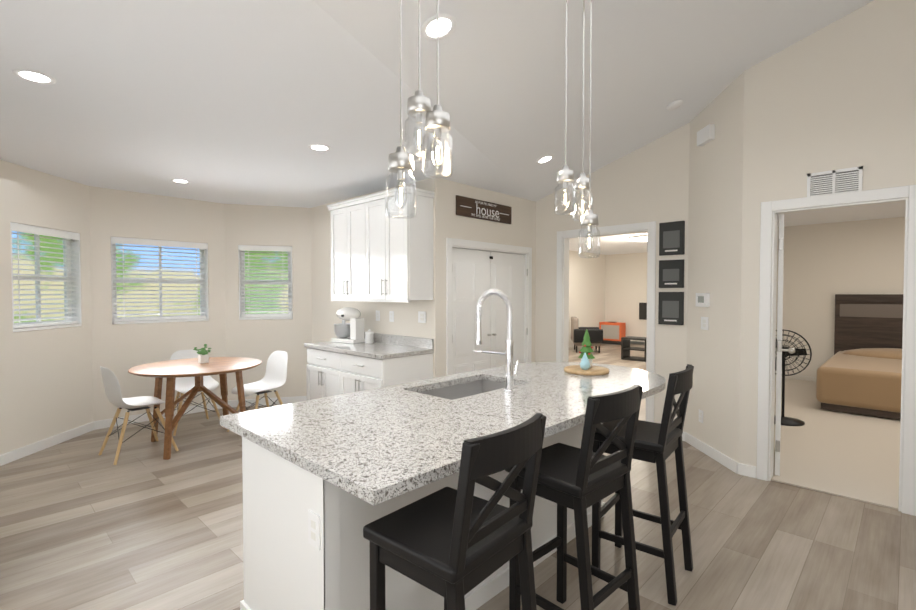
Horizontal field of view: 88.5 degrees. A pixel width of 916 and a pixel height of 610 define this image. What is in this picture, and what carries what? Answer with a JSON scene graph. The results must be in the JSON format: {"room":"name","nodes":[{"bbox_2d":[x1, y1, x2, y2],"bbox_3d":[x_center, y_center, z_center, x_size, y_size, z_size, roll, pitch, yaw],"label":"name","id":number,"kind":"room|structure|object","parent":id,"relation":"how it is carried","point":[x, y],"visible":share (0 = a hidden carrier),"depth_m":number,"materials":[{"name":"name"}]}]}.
{"room":"kitchen","nodes":[
{"label":"kitchen","id":0,"kind":"room"},
{"bbox_2d":[0,0,905,254],"bbox_3d":[2.805,-2.233,5.975,9.720,1.900,15.000,1,2,44],"label":"ceiling","id":1,"kind":"structure","parent":0,"point":[245,102],"depth_m":2.94,"materials":[{"name":"white paint"}]},
{"bbox_2d":[12,69,55,83],"bbox_3d":[-2.224,-1.204,2.470,0.174,0.018,0.174,1,2,44],"label":"recessed light","id":2,"kind":"object","parent":1,"relation":"in","point":[27,74],"visible":0.98,"depth_m":2.46,"materials":[{"name":"white plastic"}]},
{"bbox_2d":[171,179,189,182],"bbox_3d":[-2.814,-1.261,4.770,0.174,0.018,0.174,1,2,44],"label":"recessed light","id":3,"kind":"object","parent":1,"relation":"in","point":[179,181],"visible":1,"depth_m":4.77,"materials":[{"name":"white"}]},
{"bbox_2d":[308,144,330,150],"bbox_3d":[-1.081,-1.234,3.673,0.174,0.018,0.174,1,2,44],"label":"recessed light","id":4,"kind":"object","parent":1,"relation":"in","point":[321,147],"visible":1,"depth_m":3.66,"materials":[{"name":"white"}]},
{"bbox_2d":[385,0,452,218],"bbox_3d":[-0.124,-0.828,1.436,0.182,1.125,0.185,1,2,44],"label":"pendant light","id":5,"kind":"object","parent":1,"relation":"hanging from","point":[436,124],"visible":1,"depth_m":1.44,"materials":[{"name":"clear glass"}]},
{"bbox_2d":[421,13,456,40],"bbox_3d":[-0.090,-1.294,2.191,0.168,0.058,0.173,1,2,44],"label":"recessed light","id":6,"kind":"object","parent":1,"relation":"in","point":[446,27],"visible":0.94,"depth_m":2.19,"materials":[{"name":"white plastic"}]},
{"bbox_2d":[536,155,553,163],"bbox_3d":[0.817,-1.367,4.411,0.168,0.058,0.173,1,2,44],"label":"recessed light","id":7,"kind":"object","parent":1,"relation":"in","point":[547,158],"visible":0.96,"depth_m":4.41,"materials":[{"name":"white plastic"}]},
{"bbox_2d":[555,0,599,257],"bbox_3d":[0.547,-0.869,2.102,0.174,1.317,0.208,1,2,44],"label":"cluster","id":8,"kind":"object","parent":1,"relation":"hanging from","point":[581,185],"visible":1,"depth_m":2.09,"materials":[{"name":"clear glass"}]},
{"bbox_2d":[629,235,647,241],"bbox_3d":[3.794,-1.347,9.624,0.550,0.090,0.550,1,2,44],"label":"ceiling light","id":9,"kind":"object","parent":1,"relation":"attached to","point":[643,238],"visible":0.81,"depth_m":9.49,"materials":[{"name":"white metal"}]},
{"bbox_2d":[666,99,682,110],"bbox_3d":[1.839,-1.695,3.991,0.130,0.067,0.131,1,2,44],"label":"smoke detector","id":10,"kind":"object","parent":1,"relation":"attached to","point":[674,105],"visible":1,"depth_m":3.95,"materials":[{"name":"white plastic"}]},
{"bbox_2d":[0,343,915,609],"bbox_3d":[2.692,1.346,6.048,9.020,0.060,14.420,1,2,44],"label":"floor","id":11,"kind":"structure","parent":0,"point":[142,524],"depth_m":2.82,"materials":[{"name":"brown wood"}]},
{"bbox_2d":[98,366,178,464],"bbox_3d":[-2.946,0.949,4.312,0.492,0.828,0.515,1,2,38],"label":"shell chair","id":12,"kind":"object","parent":11,"relation":"on","point":[112,387],"visible":0.96,"depth_m":4.21,"materials":[{"name":"white plastic"}]},
{"bbox_2d":[128,357,261,459],"bbox_3d":[-2.542,0.970,4.619,1.140,0.766,1.140,-1,2,-41],"label":"dining table","id":13,"kind":"object","parent":11,"relation":"on","point":[172,370],"visible":0.94,"depth_m":4.53,"materials":[{"name":"brown wood"}]},
{"bbox_2d":[193,344,210,362],"bbox_3d":[-2.575,0.489,4.753,0.198,0.186,0.179,1,2,44],"label":"potted plant","id":14,"kind":"object","parent":13,"relation":"on","point":[203,357],"visible":1,"depth_m":4.72,"materials":[{"name":"white"}]},
{"bbox_2d":[170,349,222,435],"bbox_3d":[-2.914,0.928,5.171,0.492,0.828,0.515,-1,2,-42],"label":"shell chair","id":15,"kind":"object","parent":11,"relation":"on","point":[183,385],"visible":0.44,"depth_m":5.24,"materials":[{"name":"white plastic"}]},
{"bbox_2d":[227,351,287,431],"bbox_3d":[-2.104,0.931,5.032,0.492,0.828,0.515,1,2,36],"label":"shell chair","id":16,"kind":"object","parent":11,"relation":"on","point":[275,376],"visible":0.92,"depth_m":5.16,"materials":[{"name":"white plastic"}]},
{"bbox_2d":[306,348,335,399],"bbox_3d":[-1.190,0.902,5.148,0.732,0.871,0.624,1,2,44],"label":"base cabinet","id":17,"kind":"object","parent":11,"relation":"on","point":[321,366],"depth_m":4.96,"materials":[{"name":"white wood"}]},
{"bbox_2d":[336,352,433,394],"bbox_3d":[-0.732,0.913,4.708,0.748,0.871,0.624,1,2,44],"label":"base cabinet","id":18,"kind":"object","parent":11,"relation":"on","point":[340,368],"depth_m":4.46,"materials":[{"name":"white wood"}]},
{"bbox_2d":[304,340,433,359],"bbox_3d":[-0.965,0.449,4.912,1.400,0.040,0.637,1,2,44],"label":"countertop","id":19,"kind":"structure","parent":18,"relation":"on","point":[374,351],"depth_m":4.69,"materials":[{"name":"grey stone"}]},
{"bbox_2d":[331,307,364,342],"bbox_3d":[-1.246,0.221,5.326,0.380,0.392,0.235,1,2,34],"label":"mixer","id":20,"kind":"object","parent":19,"relation":"on","point":[352,331],"visible":0.96,"depth_m":5.25,"materials":[{"name":"white plastic"}]},
{"bbox_2d":[365,329,373,343],"bbox_3d":[-0.976,0.345,5.179,0.094,0.152,0.094,1,2,44],"label":"canister","id":21,"kind":"object","parent":19,"relation":"on","point":[369,336],"visible":1,"depth_m":5.14,"materials":[{"name":"white ceramic"}]},
{"bbox_2d":[240,423,604,609],"bbox_3d":[-0.004,0.965,2.594,0.719,0.874,2.066,1,2,44],"label":"kitchen island","id":22,"kind":"object","parent":11,"relation":"on","point":[305,547],"depth_m":1.84,"materials":[{"name":"wood"}]},
{"bbox_2d":[220,385,559,508],"bbox_3d":[-0.324,0.520,2.052,1.160,0.040,0.950,1,2,44],"label":"island countertop","id":23,"kind":"structure","parent":22,"relation":"on","point":[377,446],"depth_m":1.85,"materials":[{"name":"grey stone"}]},
{"bbox_2d":[396,373,608,432],"bbox_3d":[0.248,0.506,2.646,1.160,0.040,0.700,1,2,44],"label":"island countertop","id":24,"kind":"structure","parent":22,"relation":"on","point":[560,403],"depth_m":2.46,"materials":[{"name":"grey stone"}]},
{"bbox_2d":[474,289,519,392],"bbox_3d":[0.222,0.194,2.713,0.291,0.579,0.112,1,2,44],"label":"faucet","id":25,"kind":"object","parent":24,"relation":"on","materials":[{"name":"silver metal"}]},
{"bbox_2d":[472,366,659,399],"bbox_3d":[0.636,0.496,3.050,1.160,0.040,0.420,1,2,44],"label":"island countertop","id":26,"kind":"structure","parent":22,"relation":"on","point":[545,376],"depth_m":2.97,"materials":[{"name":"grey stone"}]},
{"bbox_2d":[416,377,503,396],"bbox_3d":[0.068,0.627,2.823,0.440,0.235,0.740,1,2,44],"label":"sink","id":27,"kind":"object","parent":26,"relation":"in","point":[482,384],"depth_m":3.09,"materials":[{"name":"grey metal"}]},
{"bbox_2d":[564,329,609,375],"bbox_3d":[0.900,0.320,3.291,0.310,0.296,0.310,1,2,44],"label":"decorative tray","id":28,"kind":"object","parent":26,"relation":"on","point":[585,366],"visible":1,"depth_m":3.26,"materials":[{"name":"brown wood"}]},
{"bbox_2d":[363,413,545,609],"bbox_3d":[0.001,0.886,1.466,0.447,1.091,0.400,1,2,40],"label":"bar stool","id":29,"kind":"object","parent":11,"relation":"on","point":[452,546],"visible":1,"depth_m":1.36,"materials":[{"name":"black wood"}]},
{"bbox_2d":[505,383,642,609],"bbox_3d":[0.491,0.873,1.976,0.400,1.091,0.447,-1,2,-43],"label":"bar stool","id":30,"kind":"object","parent":11,"relation":"on","point":[579,481],"visible":0.92,"depth_m":1.88,"materials":[{"name":"black wood"}]},
{"bbox_2d":[571,317,602,352],"bbox_3d":[3.239,0.740,11.868,0.720,0.860,0.800,0,1,9],"label":"armchair","id":31,"kind":"object","parent":11,"relation":"on","point":[595,335],"visible":0.9,"depth_m":11.52,"materials":[{"name":"fabric"}]},
{"bbox_2d":[599,322,625,344],"bbox_3d":[4.485,0.806,13.659,0.660,0.640,0.305,1,2,44],"label":"amplifier","id":32,"kind":"object","parent":11,"relation":"on","point":[614,332],"visible":0.75,"depth_m":13.51,"materials":[{"name":"orange"}]},
{"bbox_2d":[621,336,646,361],"bbox_3d":[3.951,0.963,10.364,0.550,0.490,0.400,1,2,44],"label":"shelf","id":33,"kind":"object","parent":11,"relation":"on","point":[626,348],"visible":0.77,"depth_m":10.38,"materials":[{"name":"grey wood"}]},
{"bbox_2d":[592,364,693,605],"bbox_3d":[0.968,0.861,2.465,0.447,1.091,0.400,1,2,38],"label":"bar stool","id":34,"kind":"object","parent":11,"relation":"on","point":[658,444],"visible":0.83,"depth_m":2.37,"materials":[{"name":"black wood"}]},
{"bbox_2d":[771,378,900,509],"bbox_3d":[5.224,1.341,4.785,4.460,0.011,5.430,1,2,44],"label":"carpet floor","id":35,"kind":"structure","parent":11,"relation":"on","point":[853,456],"depth_m":4.32,"materials":[{"name":"beige carpet"}]},
{"bbox_2d":[774,329,811,425],"bbox_3d":[3.689,0.797,5.325,0.520,1.047,0.400,1,2,44],"label":"pedestal fan","id":36,"kind":"object","parent":35,"relation":"on","point":[787,421],"visible":0.54,"depth_m":5.22,"materials":[{"name":"black metal"}]},
{"bbox_2d":[816,294,902,419],"bbox_3d":[5.861,0.589,6.108,1.720,1.450,2.366,1,2,44],"label":"bed","id":37,"kind":"object","parent":35,"relation":"on","point":[859,371],"visible":0.77,"depth_m":6.43,"materials":[{"name":"brown fabric"}]},
{"bbox_2d":[0,0,915,473],"bbox_3d":[2.892,-0.881,5.897,9.440,4.400,14.280,1,2,44],"label":"wall","id":38,"kind":"structure","parent":0,"point":[840,94],"depth_m":4.74,"materials":[{"name":"beige paint"}]},
{"bbox_2d":[10,222,81,331],"bbox_3d":[-3.984,-0.251,4.493,0.148,0.962,0.771,0,1,-1],"label":"window blind","id":39,"kind":"object","parent":38,"relation":"attached to","point":[71,280],"visible":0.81,"depth_m":4.53,"materials":[{"name":"white plastic"}]},
{"bbox_2d":[111,237,208,323],"bbox_3d":[-3.505,-0.277,5.553,0.148,0.962,0.981,1,2,44],"label":"window blind","id":40,"kind":"object","parent":38,"relation":"attached to","point":[203,309],"visible":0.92,"depth_m":5.53,"materials":[{"name":"white plastic"}]},
{"bbox_2d":[238,245,292,319],"bbox_3d":[-2.529,-0.294,6.207,0.649,0.962,0.148,0,1,-16],"label":"window blind","id":41,"kind":"object","parent":38,"relation":"attached to","point":[242,249],"visible":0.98,"depth_m":6.17,"materials":[{"name":"white plastic"}]},
{"bbox_2d":[327,198,358,300],"bbox_3d":[-1.064,-0.581,5.191,0.729,1.035,0.334,1,2,44],"label":"upper cabinet","id":42,"kind":"object","parent":38,"relation":"attached to","point":[345,216],"depth_m":5.11,"materials":[{"name":"white wood"}]},
{"bbox_2d":[376,310,379,320],"bbox_3d":[-0.902,0.120,5.280,0.072,0.115,0.008,1,2,44],"label":"electrical outlet","id":43,"kind":"object","parent":38,"relation":"attached to","point":[377,315],"visible":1,"depth_m":5.28,"materials":[{"name":"white plastic"}]},
{"bbox_2d":[389,311,393,321],"bbox_3d":[-0.721,0.124,5.107,0.072,0.115,0.008,1,2,44],"label":"electrical outlet","id":44,"kind":"object","parent":38,"relation":"attached to","point":[391,316],"visible":1,"depth_m":5.10,"materials":[{"name":"white plastic"}]},
{"bbox_2d":[359,186,433,301],"bbox_3d":[-0.620,-0.570,4.765,0.729,1.035,0.334,1,2,44],"label":"upper cabinet","id":45,"kind":"object","parent":38,"relation":"attached to","point":[378,254],"depth_m":4.58,"materials":[{"name":"white wood"}]},
{"bbox_2d":[364,332,433,347],"bbox_3d":[-0.752,0.373,5.132,1.400,0.100,0.020,1,2,44],"label":"backsplash","id":46,"kind":"structure","parent":38,"relation":"attached to","point":[413,342],"depth_m":4.92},
{"bbox_2d":[0,341,815,477],"bbox_3d":[2.911,1.273,5.970,9.200,0.090,14.014,1,2,44],"label":"baseboard","id":47,"kind":"structure","parent":38,"relation":"attached to","point":[688,438],"depth_m":4.59,"materials":[{"name":"white wood"}]},
{"bbox_2d":[418,311,425,322],"bbox_3d":[-0.364,0.122,4.763,0.115,0.115,0.008,1,2,44],"label":"electrical outlet","id":48,"kind":"object","parent":38,"relation":"attached to","point":[421,316],"visible":1,"depth_m":4.76,"materials":[{"name":"white plastic"}]},
{"bbox_2d":[456,195,510,223],"bbox_3d":[0.300,-1.030,5.133,0.022,0.200,0.910,1,2,44],"label":"sign","id":49,"kind":"object","parent":38,"relation":"attached to","point":[478,209],"visible":1,"depth_m":5.08,"materials":[{"name":"brown wood"}]},
{"bbox_2d":[446,238,531,375],"bbox_3d":[0.345,0.321,5.320,0.156,2.025,1.464,1,2,44],"label":"double door","id":50,"kind":"structure","parent":38,"relation":"attached to","point":[476,274],"depth_m":5.21,"materials":[{"name":"white wood"}]},
{"bbox_2d":[556,221,655,421],"bbox_3d":[1.657,0.232,5.303,1.170,2.205,0.156,1,2,44],"label":"door frame","id":51,"kind":"structure","parent":38,"relation":"attached to","point":[562,287],"depth_m":5.19,"materials":[{"name":"white wood"}]},
{"bbox_2d":[639,303,646,319],"bbox_3d":[5.399,0.176,13.223,0.600,0.480,0.037,1,2,44],"label":"framed picture","id":52,"kind":"object","parent":38,"relation":"attached to","point":[642,311],"visible":0.21,"depth_m":13.33,"materials":[{"name":"grey"}]},
{"bbox_2d":[658,292,683,324],"bbox_3d":[2.142,0.033,4.728,0.240,0.330,0.025,1,2,44],"label":"picture frame","id":53,"kind":"object","parent":38,"relation":"attached to","point":[671,304],"depth_m":4.71,"materials":[{"name":"grey wood"}]},
{"bbox_2d":[659,259,683,287],"bbox_3d":[2.142,-0.312,4.719,0.240,0.280,0.025,1,2,44],"label":"picture frame","id":54,"kind":"object","parent":38,"relation":"attached to","point":[671,272],"depth_m":4.71,"materials":[{"name":"grey wood"}]},
{"bbox_2d":[659,221,684,255],"bbox_3d":[2.142,-0.666,4.710,0.240,0.330,0.025,1,2,44],"label":"picture frame","id":55,"kind":"object","parent":38,"relation":"attached to","point":[671,234],"depth_m":4.70,"materials":[{"name":"grey wood"}]},
{"bbox_2d":[699,409,702,422],"bbox_3d":[2.262,1.037,4.379,0.008,0.115,0.072,0,1,-1],"label":"electrical outlet","id":56,"kind":"object","parent":38,"relation":"attached to","point":[701,416],"visible":1,"depth_m":4.37,"materials":[{"name":"white plastic"}]},
{"bbox_2d":[696,293,709,306],"bbox_3d":[2.252,-0.047,4.330,0.030,0.125,0.190,0,1,-1],"label":"thermostat","id":57,"kind":"object","parent":38,"relation":"attached to","point":[702,299],"visible":1,"depth_m":4.29,"materials":[{"name":"white plastic"}]},
{"bbox_2d":[701,317,708,329],"bbox_3d":[2.263,0.169,4.315,0.008,0.118,0.118,0,1,-1],"label":"switch plate","id":58,"kind":"object","parent":38,"relation":"attached to","point":[704,323],"visible":1,"depth_m":4.31,"materials":[{"name":"white plastic"}]},
{"bbox_2d":[697,124,714,145],"bbox_3d":[2.242,-1.535,4.258,0.050,0.130,0.210,0,1,-1],"label":"door chime","id":59,"kind":"object","parent":38,"relation":"attached to","point":[706,135],"visible":1,"depth_m":4.21,"materials":[{"name":"white plastic"}]},
{"bbox_2d":[807,166,862,196],"bbox_3d":[2.688,-0.865,3.361,0.310,0.195,0.012,1,2,44],"label":"air vent","id":60,"kind":"object","parent":38,"relation":"in","point":[845,180],"visible":1,"depth_m":3.35,"materials":[{"name":"white metal"}]},
{"bbox_2d":[756,185,915,515],"bbox_3d":[2.952,0.286,3.737,1.028,2.175,0.885,1,2,44],"label":"door frame","id":61,"kind":"structure","parent":38,"relation":"attached to","point":[767,352],"depth_m":3.55,"materials":[{"name":"white wood"}]},
{"label":"outside","id":62,"kind":"structure","parent":0,"visible":0},
{"bbox_2d":[12,231,287,322],"bbox_3d":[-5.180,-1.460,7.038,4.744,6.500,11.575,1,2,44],"label":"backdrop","id":63,"kind":"structure","parent":62,"point":[117,267],"depth_m":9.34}
]}

